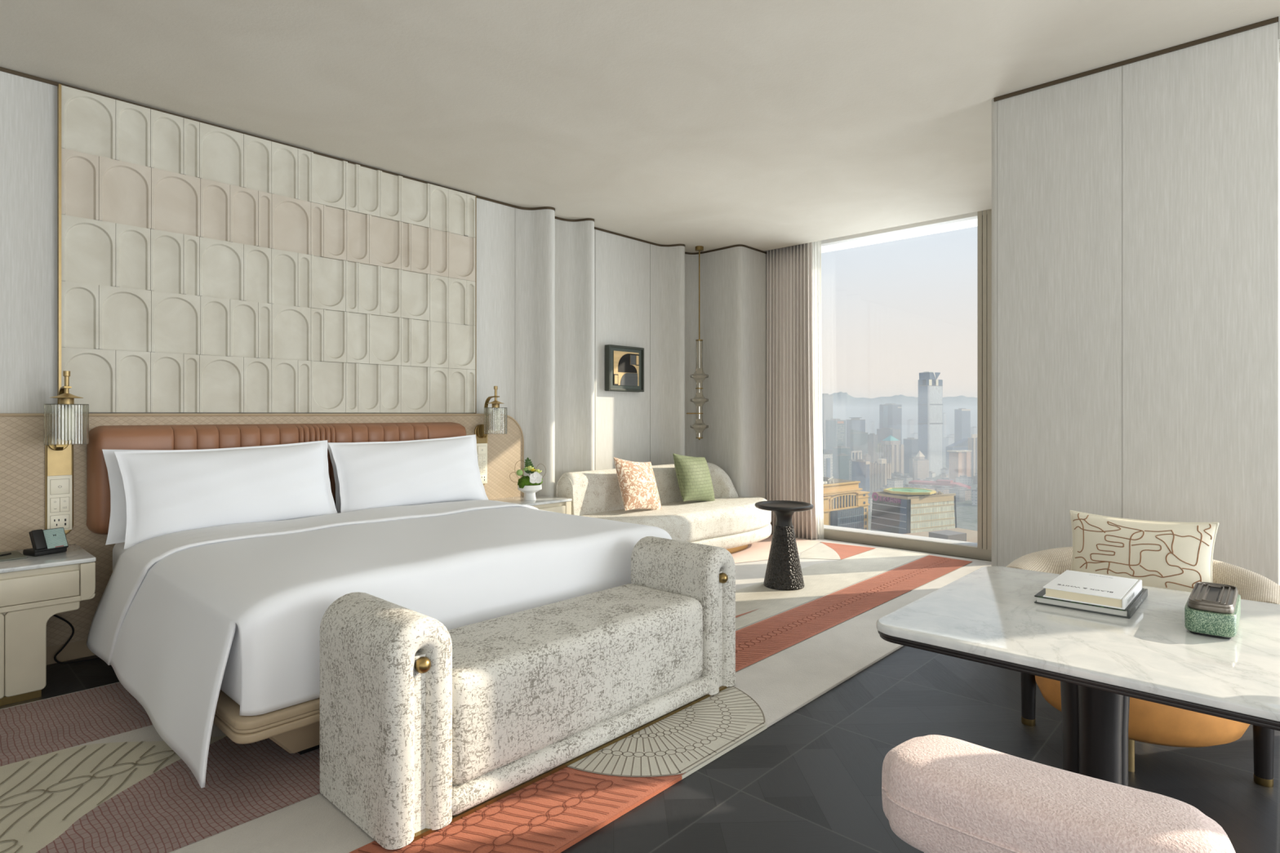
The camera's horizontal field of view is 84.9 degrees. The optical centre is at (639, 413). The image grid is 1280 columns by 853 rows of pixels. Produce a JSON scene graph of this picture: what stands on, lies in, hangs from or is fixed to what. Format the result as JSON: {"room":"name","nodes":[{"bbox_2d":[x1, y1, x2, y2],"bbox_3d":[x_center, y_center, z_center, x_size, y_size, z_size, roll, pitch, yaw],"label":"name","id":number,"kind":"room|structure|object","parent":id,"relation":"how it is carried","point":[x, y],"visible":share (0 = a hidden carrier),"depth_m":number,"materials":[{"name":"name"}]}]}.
{"room":"hotel room","nodes":[
{"label":"hotel room","id":0,"kind":"room"},
{"bbox_2d":[0,71,512,417],"bbox_3d":[-2.775,-0.255,3.720,0.372,2.910,4.880,0,0,43],"label":"wall","id":1,"kind":"structure","parent":0,"point":[28,106],"depth_m":3.35,"materials":[{"name":"paint"}]},
{"bbox_2d":[46,640,95,665],"bbox_3d":[-2.605,1.155,3.610,0.027,0.090,4.950,0,0,43],"label":"baseboard","id":2,"kind":"structure","parent":1,"relation":"attached to","point":[76,650],"depth_m":3.40,"materials":[{"name":"brown wood"}]},
{"bbox_2d":[0,413,524,647],"bbox_3d":[-2.596,0.553,3.603,0.051,1.113,4.953,0,0,43],"label":"wainscot","id":3,"kind":"structure","parent":1,"relation":"attached to","point":[22,446],"depth_m":3.43,"materials":[{"name":"leather"}]},
{"bbox_2d":[44,433,73,534],"bbox_3d":[-2.788,0.337,3.355,0.021,0.485,0.103,0,0,43],"label":"switch plate","id":4,"kind":"object","parent":3,"relation":"attached to","point":[59,464],"visible":0.75,"depth_m":3.35,"materials":[{"name":"gold metal"}]},
{"bbox_2d":[49,497,69,512],"bbox_3d":[-2.779,0.435,3.351,0.003,0.070,0.072,0,0,43],"label":"switch","id":5,"kind":"object","parent":4,"relation":"attached to","point":[57,504],"depth_m":3.35,"materials":[{"name":"beige plastic"}]},
{"bbox_2d":[49,478,69,494],"bbox_3d":[-2.779,0.348,3.351,0.003,0.073,0.072,0,0,43],"label":"switch","id":6,"kind":"object","parent":4,"relation":"attached to","point":[57,486],"depth_m":3.35,"materials":[{"name":"beige plastic"}]},
{"bbox_2d":[49,514,69,528],"bbox_3d":[-2.779,0.518,3.351,0.003,0.068,0.072,0,0,43],"label":"socket","id":7,"kind":"object","parent":4,"relation":"attached to","point":[56,521],"depth_m":3.35,"materials":[{"name":"white plastic"}]},
{"bbox_2d":[44,370,88,450],"bbox_3d":[-2.695,-0.013,3.279,0.243,0.375,0.162,0,0,43],"label":"wall lamp","id":8,"kind":"object","parent":4,"relation":"attached to","point":[59,439],"visible":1,"depth_m":3.24,"materials":[{"name":"clear glass"}]},
{"bbox_2d":[57,404,75,440],"bbox_3d":[-2.665,0.041,3.251,0.068,0.168,0.068,0,0,43],"label":"diffuser","id":9,"kind":"object","parent":8,"relation":"attached to","point":[66,414],"depth_m":3.23,"materials":[{"name":"white glass"}]},
{"bbox_2d":[86,422,466,534],"bbox_3d":[-1.954,0.329,4.168,0.134,0.542,2.116,0,0,43],"label":"headboard","id":10,"kind":"object","parent":3,"relation":"attached to","point":[182,437],"visible":0.36,"depth_m":3.76,"materials":[{"name":"brown leather"}]},
{"bbox_2d":[474,424,487,484],"bbox_3d":[-1.159,0.299,5.111,0.021,0.449,0.107,0,0,43],"label":"switch plate","id":11,"kind":"object","parent":3,"relation":"attached to","point":[482,443],"visible":0.71,"depth_m":5.11,"materials":[{"name":"gold metal"}]},
{"bbox_2d":[477,455,486,464],"bbox_3d":[-1.153,0.335,5.105,0.003,0.060,0.074,0,0,43],"label":"switch","id":12,"kind":"object","parent":11,"relation":"attached to","point":[482,460],"depth_m":5.10,"materials":[{"name":"beige plastic"}]},
{"bbox_2d":[477,445,486,454],"bbox_3d":[-1.153,0.264,5.105,0.003,0.063,0.074,0,0,43],"label":"switch","id":13,"kind":"object","parent":11,"relation":"attached to","point":[482,450],"depth_m":5.10,"materials":[{"name":"beige plastic"}]},
{"bbox_2d":[478,465,486,472],"bbox_3d":[-1.153,0.402,5.105,0.003,0.056,0.074,0,0,43],"label":"switch","id":14,"kind":"object","parent":11,"relation":"attached to","point":[482,468],"depth_m":5.11,"materials":[{"name":"beige plastic"}]},
{"bbox_2d":[480,474,486,482],"bbox_3d":[-1.153,0.471,5.105,0.003,0.058,0.074,0,0,43],"label":"socket","id":15,"kind":"object","parent":11,"relation":"attached to","point":[483,477],"depth_m":5.11,"materials":[{"name":"beige plastic"}]},
{"bbox_2d":[476,386,506,438],"bbox_3d":[-1.063,-0.013,5.037,0.243,0.375,0.162,0,0,43],"label":"wall lamp","id":16,"kind":"object","parent":11,"relation":"attached to","point":[482,430],"visible":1,"depth_m":4.99,"materials":[{"name":"gold metal"}]},
{"bbox_2d":[490,408,500,431],"bbox_3d":[-1.034,0.041,5.010,0.068,0.168,0.068,0,0,43],"label":"diffuser","id":17,"kind":"object","parent":16,"relation":"attached to","point":[495,414],"depth_m":4.98,"materials":[{"name":"white glass"}]},
{"bbox_2d":[57,84,476,413],"bbox_3d":[-2.008,-0.795,4.246,0.039,1.590,2.364,0,0,43],"label":"tile panel","id":18,"kind":"object","parent":1,"relation":"attached to","point":[206,268],"depth_m":3.99,"materials":[{"name":"tile"}]},
{"bbox_2d":[512,207,684,497],"bbox_3d":[-0.400,-0.255,6.151,0.547,2.910,1.915,0,0,43],"label":"wall","id":19,"kind":"structure","parent":0,"point":[579,289],"depth_m":5.79,"materials":[{"name":"fabric"}]},
{"bbox_2d":[0,66,766,254],"bbox_3d":[-1.456,-1.600,4.460,0.611,0.018,7.760,0,0,43],"label":"trim","id":20,"kind":"structure","parent":19,"relation":"attached to","point":[3,69],"depth_m":4.62,"materials":[{"name":"brown metal"}]},
{"bbox_2d":[604,344,644,391],"bbox_3d":[-0.134,-0.402,6.245,0.054,0.403,0.450,0,0,43],"label":"picture","id":21,"kind":"object","parent":19,"relation":"attached to","point":[624,365],"visible":1,"depth_m":6.21,"materials":[{"name":"grey wood"}]},
{"bbox_2d":[0,0,1279,253],"bbox_3d":[1.627,-1.710,1.901,9.300,0.200,8.200,0,0,43],"label":"ceiling","id":22,"kind":"structure","parent":0,"point":[762,125],"depth_m":3.38,"materials":[{"name":"paint"}]},
{"bbox_2d":[686,245,708,439],"bbox_3d":[0.566,-0.679,6.723,0.178,1.861,0.201,0,0,29],"label":"pendant lamp","id":23,"kind":"object","parent":22,"relation":"hanging from","point":[698,248],"visible":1,"depth_m":6.73,"materials":[{"name":"gold metal"}]},
{"bbox_3d":[1.558,-1.697,6.752,0.700,0.024,0.160,0,0,43],"label":"trim","id":24,"kind":"structure","parent":22,"relation":"attached to","visible":0},
{"bbox_2d":[766,242,817,540],"bbox_3d":[1.462,-0.246,6.778,0.545,2.868,0.092,0,0,43],"label":"curtain","id":25,"kind":"object","parent":24,"relation":"hanging from","point":[790,412],"visible":0.88,"depth_m":6.75,"materials":[{"name":"white fabric"}]},
{"bbox_2d":[812,240,823,538],"bbox_3d":[1.658,-0.246,6.714,0.218,2.868,0.041,0,0,43],"label":"sheer curtain","id":26,"kind":"object","parent":24,"relation":"hanging from","point":[816,246],"visible":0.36,"depth_m":6.67,"materials":[{"name":"white fabric"}]},
{"bbox_2d":[0,537,1279,852],"bbox_3d":[1.477,1.260,1.740,9.300,0.120,7.760,0,0,43],"label":"floor","id":27,"kind":"structure","parent":0,"point":[810,781],"depth_m":2.38,"materials":[{"name":"black tile"}]},
{"bbox_2d":[0,544,96,706],"bbox_3d":[-2.777,0.916,3.027,0.478,0.567,0.601,0,0,43],"label":"nightstand","id":28,"kind":"object","parent":27,"relation":"on","point":[33,589],"visible":1,"depth_m":2.94,"materials":[{"name":"beige wood"}]},
{"bbox_2d":[0,551,27,561],"bbox_3d":[-2.815,0.629,3.082,0.210,0.006,0.140,0,0,39],"label":"notepad","id":29,"kind":"object","parent":28,"relation":"on","point":[15,554],"visible":1,"depth_m":3.08,"materials":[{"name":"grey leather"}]},
{"bbox_2d":[22,527,68,556],"bbox_3d":[-2.691,0.575,3.171,0.112,0.116,0.132,0,0,23],"label":"phone","id":30,"kind":"object","parent":28,"relation":"on","point":[48,541],"visible":1,"depth_m":3.15,"materials":[{"name":"black paint"}]},
{"bbox_2d":[53,614,100,664],"bbox_3d":[-2.712,1.065,3.384,0.340,0.266,0.047,0,0,-37],"label":"power cable","id":31,"kind":"object","parent":27,"relation":"on","point":[55,615],"visible":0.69,"depth_m":3.36,"materials":[{"name":"black paint"}]},
{"bbox_2d":[0,533,991,852],"bbox_3d":[0.011,1.191,3.877,2.342,0.016,6.400,0,0,43],"label":"rug","id":32,"kind":"object","parent":27,"relation":"on","point":[89,771],"visible":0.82,"depth_m":2.37,"materials":[{"name":"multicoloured carpet"}]},
{"bbox_2d":[112,542,319,755],"bbox_3d":[-1.234,0.900,3.546,1.988,0.571,2.078,0,0,43],"label":"bed","id":33,"kind":"object","parent":32,"relation":"on","point":[295,728],"visible":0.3,"depth_m":2.23,"materials":[{"name":"beige wood"}]},
{"bbox_2d":[102,449,168,545],"bbox_3d":[-2.194,0.396,3.672,0.157,0.453,1.004,0,0,43],"label":"bed pillow","id":34,"kind":"object","parent":33,"relation":"on","point":[117,521],"visible":0.16,"depth_m":3.33,"materials":[{"name":"white fabric"}]},
{"bbox_2d":[114,440,337,549],"bbox_3d":[-2.082,0.386,3.615,0.243,0.470,1.013,0,0,43],"label":"bed pillow","id":35,"kind":"object","parent":33,"relation":"on","point":[169,491],"visible":0.84,"depth_m":3.49,"materials":[{"name":"white fabric"}]},
{"bbox_2d":[86,499,537,665],"bbox_3d":[-1.526,0.801,3.838,0.612,0.530,2.312,0,0,43],"label":"sheet","id":36,"kind":"object","parent":33,"relation":"on","point":[132,565],"visible":0.77,"depth_m":3.17,"materials":[{"name":"white fabric"}]},
{"bbox_2d":[327,442,340,513],"bbox_3d":[-1.476,0.386,4.445,0.158,0.451,0.984,0,0,43],"label":"bed pillow","id":37,"kind":"object","parent":33,"relation":"on","point":[335,476],"visible":0.07,"depth_m":4.11,"materials":[{"name":"white fabric"}]},
{"bbox_2d":[110,506,671,788],"bbox_3d":[-1.002,0.832,3.352,1.371,0.568,2.286,0,0,43],"label":"duvet","id":38,"kind":"object","parent":33,"relation":"on","point":[172,647],"visible":0.83,"depth_m":2.65,"materials":[{"name":"white fabric"}]},
{"bbox_2d":[328,434,488,512],"bbox_3d":[-1.401,0.375,4.349,0.238,0.470,1.012,0,0,43],"label":"bed pillow","id":39,"kind":"object","parent":33,"relation":"on","point":[372,474],"visible":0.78,"depth_m":4.23,"materials":[{"name":"white fabric"}]},
{"bbox_2d":[320,536,735,849],"bbox_3d":[-0.290,0.880,2.628,0.490,0.610,1.623,0,0,43],"label":"bench","id":40,"kind":"object","parent":32,"relation":"on","point":[425,726],"visible":1,"depth_m":2.20,"materials":[{"name":"white fabric"}]},
{"bbox_2d":[555,462,771,553],"bbox_3d":[0.369,0.820,5.919,0.845,0.736,2.118,0,0,43],"label":"sofa","id":41,"kind":"object","parent":32,"relation":"on","point":[731,522],"visible":0.54,"depth_m":5.64,"materials":[{"name":"fabric"}]},
{"bbox_2d":[613,457,662,511],"bbox_3d":[-0.013,0.572,5.618,0.216,0.466,0.509,0,0,43],"label":"cushion","id":42,"kind":"object","parent":41,"relation":"on","point":[637,480],"visible":0.96,"depth_m":5.52,"materials":[{"name":"beige fabric"}]},
{"bbox_2d":[672,453,715,501],"bbox_3d":[0.480,0.568,6.164,0.219,0.456,0.509,0,0,43],"label":"cushion","id":43,"kind":"object","parent":41,"relation":"on","point":[693,474],"visible":1,"depth_m":6.05,"materials":[{"name":"green fabric"}]},
{"bbox_2d":[755,500,813,591],"bbox_3d":[0.993,0.903,4.828,0.398,0.567,0.398,0,0,43],"label":"side table","id":44,"kind":"object","parent":32,"relation":"on","point":[784,570],"visible":1,"depth_m":4.75,"materials":[{"name":"black metal"}]},
{"bbox_2d":[755,500,813,511],"bbox_3d":[0.993,0.639,4.828,0.398,0.039,0.398,0,0,43],"label":"side table top","id":45,"kind":"object","parent":44,"relation":"on","point":[770,505],"depth_m":4.78,"materials":[{"name":"black"}]},
{"bbox_2d":[488,495,572,514],"bbox_3d":[-0.862,0.916,5.146,0.403,0.567,0.603,0,0,43],"label":"nightstand","id":46,"kind":"object","parent":27,"relation":"on","point":[552,504],"visible":0.16,"depth_m":5.15,"materials":[{"name":"white stone"}]},
{"bbox_2d":[517,484,542,500],"bbox_3d":[-0.813,0.576,5.153,0.178,0.113,0.178,0,0,43],"label":"footed bowl","id":47,"kind":"object","parent":46,"relation":"on","point":[529,491],"visible":0.88,"depth_m":5.11,"materials":[{"name":"white ceramic"}]},
{"bbox_2d":[509,457,546,488],"bbox_3d":[-0.824,0.438,5.142,0.267,0.240,0.176,0,0,-17],"label":"flower arrangement","id":48,"kind":"object","parent":47,"relation":"in","point":[535,478],"visible":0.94,"depth_m":5.09,"materials":[{"name":"white"}]},
{"bbox_2d":[881,734,1235,852],"bbox_3d":[0.619,0.843,1.028,0.430,0.715,0.450,0,0,43],"label":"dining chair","id":49,"kind":"object","parent":27,"relation":"on","point":[940,793],"visible":1,"depth_m":0.90,"materials":[{"name":"fabric"}]},
{"bbox_2d":[876,566,1279,786],"bbox_3d":[1.345,0.825,1.262,1.584,0.750,0.809,0,0,43],"label":"desk","id":50,"kind":"object","parent":27,"relation":"on","point":[990,615],"visible":0.88,"depth_m":1.43,"materials":[{"name":"white stone"}]},
{"bbox_2d":[1034,587,1147,618],"bbox_3d":[1.096,0.441,1.695,0.189,0.018,0.262,0,0,43],"label":"book","id":51,"kind":"object","parent":50,"relation":"on","point":[1128,612],"visible":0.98,"depth_m":1.61,"materials":[{"name":"grey paper"}]},
{"bbox_2d":[1043,569,1142,609],"bbox_3d":[1.091,0.419,1.683,0.162,0.024,0.243,0,0,43],"label":"book","id":52,"kind":"object","parent":51,"relation":"on","point":[1103,590],"visible":1,"depth_m":1.64,"materials":[{"name":"white paper"}]},
{"bbox_2d":[1184,582,1240,639],"bbox_3d":[1.226,0.416,1.495,0.085,0.067,0.242,0,0,43],"label":"decorative box","id":53,"kind":"object","parent":50,"relation":"on","point":[1213,610],"visible":1,"depth_m":1.42,"materials":[{"name":"green stone"}]},
{"bbox_2d":[1005,546,1279,787],"bbox_3d":[1.804,0.866,2.538,0.885,0.668,0.766,0,0,43],"label":"armchair","id":54,"kind":"object","parent":27,"relation":"on","point":[1149,722],"visible":0.25,"depth_m":2.25,"materials":[{"name":"fabric"}]},
{"bbox_2d":[1069,510,1218,592],"bbox_3d":[1.828,0.535,2.565,0.453,0.316,0.142,0,0,43],"label":"pillow","id":55,"kind":"object","parent":54,"relation":"on","point":[1168,555],"visible":0.71,"depth_m":2.51,"materials":[{"name":"beige fabric"}]},
{"bbox_2d":[684,246,743,497],"bbox_3d":[0.517,-0.255,6.845,0.948,2.910,0.350,0,0,43],"label":"wall","id":56,"kind":"structure","parent":0,"point":[722,271],"depth_m":6.81,"materials":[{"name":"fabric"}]},
{"bbox_2d":[743,246,766,499],"bbox_3d":[0.846,-0.255,7.198,0.951,2.910,0.615,0,0,43],"label":"wall","id":57,"kind":"structure","parent":0,"point":[754,261],"depth_m":6.78,"materials":[{"name":"fabric"}]},
{"bbox_2d":[821,208,991,561],"bbox_3d":[2.702,-0.265,6.111,3.250,2.930,0.405,0,0,43],"label":"window","id":58,"kind":"structure","parent":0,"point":[982,549],"depth_m":5.76,"materials":[{"name":"beige metal"}]},
{"bbox_2d":[991,22,1279,585],"bbox_3d":[2.856,-0.205,3.925,1.090,2.810,1.961,0,0,43],"label":"wall","id":59,"kind":"structure","parent":0,"point":[1135,206],"depth_m":3.14,"materials":[{"name":"wood"}]},
{"bbox_2d":[993,16,1278,102],"bbox_3d":[2.195,-1.600,3.197,1.070,0.018,0.010,0,0,43],"label":"trim","id":60,"kind":"structure","parent":59,"relation":"attached to","point":[1274,20],"depth_m":3.13,"materials":[{"name":"brown metal"}]},
{"bbox_2d":[1278,16,1279,62],"bbox_3d":[4.982,-0.255,2.430,5.100,2.910,2.660,0,0,43],"label":"wall","id":61,"kind":"structure","parent":0,"point":[1279,16],"depth_m":2.83,"materials":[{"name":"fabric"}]},
{"label":"outside","id":62,"kind":"structure","parent":0,"visible":0},
{"bbox_2d":[845,436,977,530],"bbox_3d":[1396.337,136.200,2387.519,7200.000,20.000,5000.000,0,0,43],"label":"ground","id":63,"kind":"structure","parent":62,"point":[966,513],"depth_m":898.51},
{"bbox_2d":[822,393,833,449],"bbox_3d":[427.198,39.500,1617.150,27.900,173.400,24.800,0,0,-28],"label":"tower","id":64,"kind":"structure","parent":63,"relation":"on","point":[827,399],"depth_m":1604.12,"materials":[{"name":"grey"}]},
{"bbox_2d":[822,449,833,477],"bbox_3d":[289.899,90.850,1087.699,20.200,70.700,9.800,0,0,-28],"label":"tower","id":65,"kind":"structure","parent":63,"relation":"on","point":[827,454],"depth_m":1083.02,"materials":[{"name":"grey concrete"}]},
{"bbox_2d":[825,418,845,449],"bbox_3d":[411.160,68.050,1469.735,27.800,116.300,31.300,0,0,-28],"label":"tower","id":66,"kind":"structure","parent":63,"relation":"on","point":[835,428],"depth_m":1459.50,"materials":[{"name":"grey"}]},
{"bbox_2d":[832,445,850,478],"bbox_3d":[363.976,91.950,1264.234,22.800,68.500,21.000,0,0,-28],"label":"tower","id":67,"kind":"structure","parent":63,"relation":"on","point":[839,449],"depth_m":1260.32,"materials":[{"name":"grey concrete"}]},
{"bbox_2d":[835,453,848,479],"bbox_3d":[335.624,95.750,1158.369,21.000,60.900,8.500,0,0,-28],"label":"tower","id":68,"kind":"structure","parent":63,"relation":"on","point":[842,460],"depth_m":1154.84,"materials":[{"name":"grey"}]},
{"bbox_2d":[822,476,869,529],"bbox_3d":[103.836,81.281,408.762,74.300,89.838,23.850,0,0,-39],"label":"classical building","id":69,"kind":"structure","parent":63,"relation":"on","point":[845,505],"depth_m":409.56,"materials":[{"name":"yellow stone"}]},
{"bbox_2d":[845,417,865,459],"bbox_3d":[461.639,66.750,1496.239,39.900,118.900,26.000,0,0,-28],"label":"tower","id":70,"kind":"structure","parent":63,"relation":"on","point":[855,423],"depth_m":1487.92,"materials":[{"name":"grey concrete"}]},
{"bbox_2d":[848,450,862,480],"bbox_3d":[365.817,94.400,1189.094,24.300,63.600,8.500,0,0,-28],"label":"tower","id":71,"kind":"structure","parent":63,"relation":"on","point":[854,454],"depth_m":1184.54,"materials":[{"name":"grey concrete"}]},
{"bbox_2d":[849,429,868,459],"bbox_3d":[427.092,78.200,1362.680,39.400,96.000,8.500,0,0,-28],"label":"tower","id":72,"kind":"structure","parent":63,"relation":"on","point":[859,439],"depth_m":1357.09,"materials":[{"name":"grey"}]},
{"bbox_2d":[851,458,870,496],"bbox_3d":[339.036,98.000,1074.621,8.500,56.400,29.750,0,0,-28],"label":"tower","id":73,"kind":"structure","parent":63,"relation":"on","point":[860,468],"depth_m":1067.53,"materials":[{"name":"grey concrete"}]},
{"bbox_2d":[867,494,872,511],"bbox_3d":[298.903,115.600,905.617,9.200,21.200,8.500,0,0,-28],"label":"tower","id":74,"kind":"structure","parent":63,"relation":"on","point":[869,499],"depth_m":901.37,"materials":[{"name":"grey"}]},
{"bbox_2d":[870,421,874,433],"bbox_3d":[934.221,77.400,2809.357,14.500,97.600,8.900,0,0,-28],"label":"high rise","id":75,"kind":"structure","parent":63,"relation":"on","point":[872,424],"depth_m":2805.71,"materials":[{"name":"grey"}]},
{"bbox_2d":[867,433,878,462],"bbox_3d":[485.428,83.300,1460.852,13.000,85.800,18.400,0,0,-28],"label":"tower","id":76,"kind":"structure","parent":63,"relation":"on","point":[872,437],"depth_m":1453.81,"materials":[{"name":"grey concrete"}]},
{"bbox_2d":[869,458,891,493],"bbox_3d":[383.265,98.900,1115.691,17.450,54.600,31.150,0,0,-28],"label":"tower","id":77,"kind":"structure","parent":63,"relation":"on","point":[880,471],"depth_m":1108.97,"materials":[{"name":"grey concrete"}]},
{"bbox_2d":[876,427,900,444],"bbox_3d":[542.213,78.250,1525.276,25.200,95.900,44.600,0,0,-28],"label":"tower","id":78,"kind":"structure","parent":63,"relation":"on","point":[883,433],"depth_m":1515.42,"materials":[{"name":"grey concrete"}]},
{"bbox_2d":[877,435,903,475],"bbox_3d":[502.954,84.250,1401.955,41.450,83.900,32.550,0,0,-28],"label":"tower","id":79,"kind":"structure","parent":63,"relation":"on","point":[890,448],"depth_m":1391.47,"materials":[{"name":"grey concrete"}]},
{"bbox_2d":[879,403,902,444],"bbox_3d":[636.310,49.700,1776.247,33.350,153.000,42.950,0,0,-28],"label":"tower","id":80,"kind":"structure","parent":63,"relation":"on","point":[890,414],"depth_m":1762.64,"materials":[{"name":"grey"}]},
{"bbox_2d":[886,476,903,488],"bbox_3d":[372.363,109.250,1020.382,18.300,33.900,14.600,0,0,-28],"label":"building","id":81,"kind":"structure","parent":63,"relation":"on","point":[895,482],"depth_m":1015.91,"materials":[{"name":"grey concrete"}]},
{"bbox_2d":[831,391,977,436],"bbox_3d":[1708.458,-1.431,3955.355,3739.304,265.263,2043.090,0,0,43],"label":"hills","id":82,"kind":"structure","parent":63,"relation":"on","point":[845,406],"depth_m":4080.29,"materials":[{"name":"grey"}]},
{"bbox_2d":[901,475,912,483],"bbox_3d":[488.229,119.404,1277.285,16.843,13.593,11.202,0,0,-28],"label":"block","id":83,"kind":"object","parent":63,"relation":"on","point":[907,478],"visible":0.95,"depth_m":1272.69,"materials":[{"name":"grey"}]},
{"bbox_2d":[906,419,914,437],"bbox_3d":[1010.737,73.400,2610.933,22.500,105.600,13.700,0,0,-28],"label":"high rise","id":84,"kind":"structure","parent":63,"relation":"on","point":[910,423],"depth_m":2605.02,"materials":[{"name":"grey"}]},
{"bbox_2d":[903,437,918,473],"bbox_3d":[579.132,88.350,1494.563,22.000,75.700,22.000,0,0,-28],"label":"tower","id":85,"kind":"structure","parent":63,"relation":"on","point":[910,444],"depth_m":1487.92,"materials":[{"name":"grey concrete"}]},
{"bbox_2d":[909,457,915,479],"bbox_3d":[521.210,103.950,1328.013,19.700,44.500,8.500,0,0,-28],"label":"tower","id":86,"kind":"structure","parent":63,"relation":"on","point":[911,460],"depth_m":1322.42,"materials":[{"name":"grey concrete"}]},
{"bbox_2d":[870,487,956,533],"bbox_3d":[173.637,87.000,443.228,49.400,78.400,33.440,0,0,-28],"label":"office building","id":87,"kind":"structure","parent":63,"relation":"on","point":[899,510],"depth_m":431.01,"materials":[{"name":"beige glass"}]},
{"bbox_2d":[910,432,918,439],"bbox_3d":[990.734,96.900,2514.318,30.500,58.600,18.500,0,0,-28],"label":"high rise","id":88,"kind":"structure","parent":63,"relation":"on","point":[915,435],"depth_m":2505.22,"materials":[{"name":"grey concrete"}]},
{"bbox_2d":[913,450,928,479],"bbox_3d":[527.598,97.100,1310.988,31.300,58.200,9.500,0,0,-28],"label":"tower","id":89,"kind":"structure","parent":63,"relation":"on","point":[921,464],"depth_m":1305.73,"materials":[{"name":"grey concrete"}]},
{"bbox_2d":[917,371,942,475],"bbox_3d":[598.292,19.800,1441.113,42.400,212.800,27.200,0,0,-28],"label":"tower","id":90,"kind":"structure","parent":63,"relation":"on","point":[930,404],"depth_m":1430.22,"materials":[{"name":"grey"}]},
{"bbox_2d":[908,479,970,491],"bbox_3d":[485.312,116.700,1132.625,88.000,19.000,34.000,0,0,35],"label":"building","id":91,"kind":"structure","parent":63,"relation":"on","point":[938,483],"depth_m":1124.51,"materials":[{"name":"grey concrete"}]},
{"bbox_2d":[903,528,977,542],"bbox_3d":[144.537,89.200,313.695,46.000,74.000,40.000,0,0,-28],"label":"terrace","id":92,"kind":"object","parent":63,"relation":"on","point":[954,534],"visible":0.04,"depth_m":309.16,"materials":[{"name":"beige concrete"}]},
{"bbox_2d":[936,486,949,493],"bbox_3d":[451.496,116.800,1035.767,20.500,18.800,12.500,0,0,-28],"label":"apartment block","id":93,"kind":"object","parent":63,"relation":"on","point":[944,490],"visible":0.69,"depth_m":1030.40,"materials":[{"name":"grey"}]},
{"bbox_2d":[940,467,949,477],"bbox_3d":[591.828,115.013,1357.292,12.568,22.373,12.651,0,0,37],"label":"block","id":94,"kind":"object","parent":63,"relation":"on","point":[946,470],"visible":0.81,"depth_m":1353.44,"materials":[{"name":"grey concrete"}]},
{"bbox_2d":[942,436,954,452],"bbox_3d":[1026.708,100.900,2319.595,40.500,50.600,24.500,0,0,-28],"label":"high rise","id":95,"kind":"structure","parent":63,"relation":"on","point":[947,441],"depth_m":2309.04,"materials":[{"name":"grey"}]},
{"bbox_2d":[945,438,968,468],"bbox_3d":[691.118,90.200,1520.537,57.000,72.000,16.900,0,0,-28],"label":"tower","id":96,"kind":"structure","parent":63,"relation":"on","point":[962,444],"depth_m":1512.83,"materials":[{"name":"grey concrete"}]},
{"bbox_2d":[948,486,965,502],"bbox_3d":[457.180,115.842,1008.359,12.999,20.715,17.537,0,0,-28],"label":"block","id":97,"kind":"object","parent":63,"relation":"on","point":[960,493],"visible":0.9,"depth_m":1002.36,"materials":[{"name":"grey"}]},
{"bbox_2d":[946,449,972,482],"bbox_3d":[577.427,95.850,1264.235,41.800,60.700,20.350,0,0,-28],"label":"tower","id":98,"kind":"structure","parent":63,"relation":"on","point":[959,460],"depth_m":1257.55,"materials":[{"name":"grey concrete"}]},
{"bbox_2d":[954,408,970,442],"bbox_3d":[814.665,55.850,1766.745,33.500,140.700,21.050,0,0,-28],"label":"tower","id":99,"kind":"structure","parent":63,"relation":"on","point":[962,415],"depth_m":1759.20,"materials":[{"name":"grey"}]},
{"bbox_2d":[955,475,972,486],"bbox_3d":[564.664,116.818,1220.047,23.559,18.764,11.508,0,0,-8],"label":"block","id":100,"kind":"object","parent":63,"relation":"on","point":[963,479],"visible":0.9,"depth_m":1215.30,"materials":[{"name":"grey"}]},
{"bbox_2d":[960,487,971,500],"bbox_3d":[473.798,117.100,1025.990,20.500,18.200,12.500,0,0,-28],"label":"apartment block","id":101,"kind":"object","parent":63,"relation":"on","point":[967,491],"visible":0.4,"depth_m":1022.88,"materials":[{"name":"grey"}]},
{"bbox_2d":[968,434,977,479],"bbox_3d":[652.908,82.750,1360.228,34.050,86.900,9.850,0,0,-28],"label":"tower","id":102,"kind":"structure","parent":63,"relation":"on","point":[972,442],"depth_m":1351.13,"materials":[{"name":"grey concrete"}]},
{"bbox_2d":[970,426,977,437],"bbox_3d":[1057.575,82.900,2211.479,22.500,86.600,13.700,0,0,-28],"label":"high rise","id":103,"kind":"structure","parent":63,"relation":"on","point":[973,429],"depth_m":2204.92,"materials":[{"name":"grey"}]},
{"bbox_2d":[971,487,977,505],"bbox_3d":[475.308,114.414,975.267,18.299,23.573,24.601,0,0,37],"label":"block","id":104,"kind":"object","parent":63,"relation":"on","point":[974,491],"visible":0.29,"depth_m":969.15,"materials":[{"name":"grey"}]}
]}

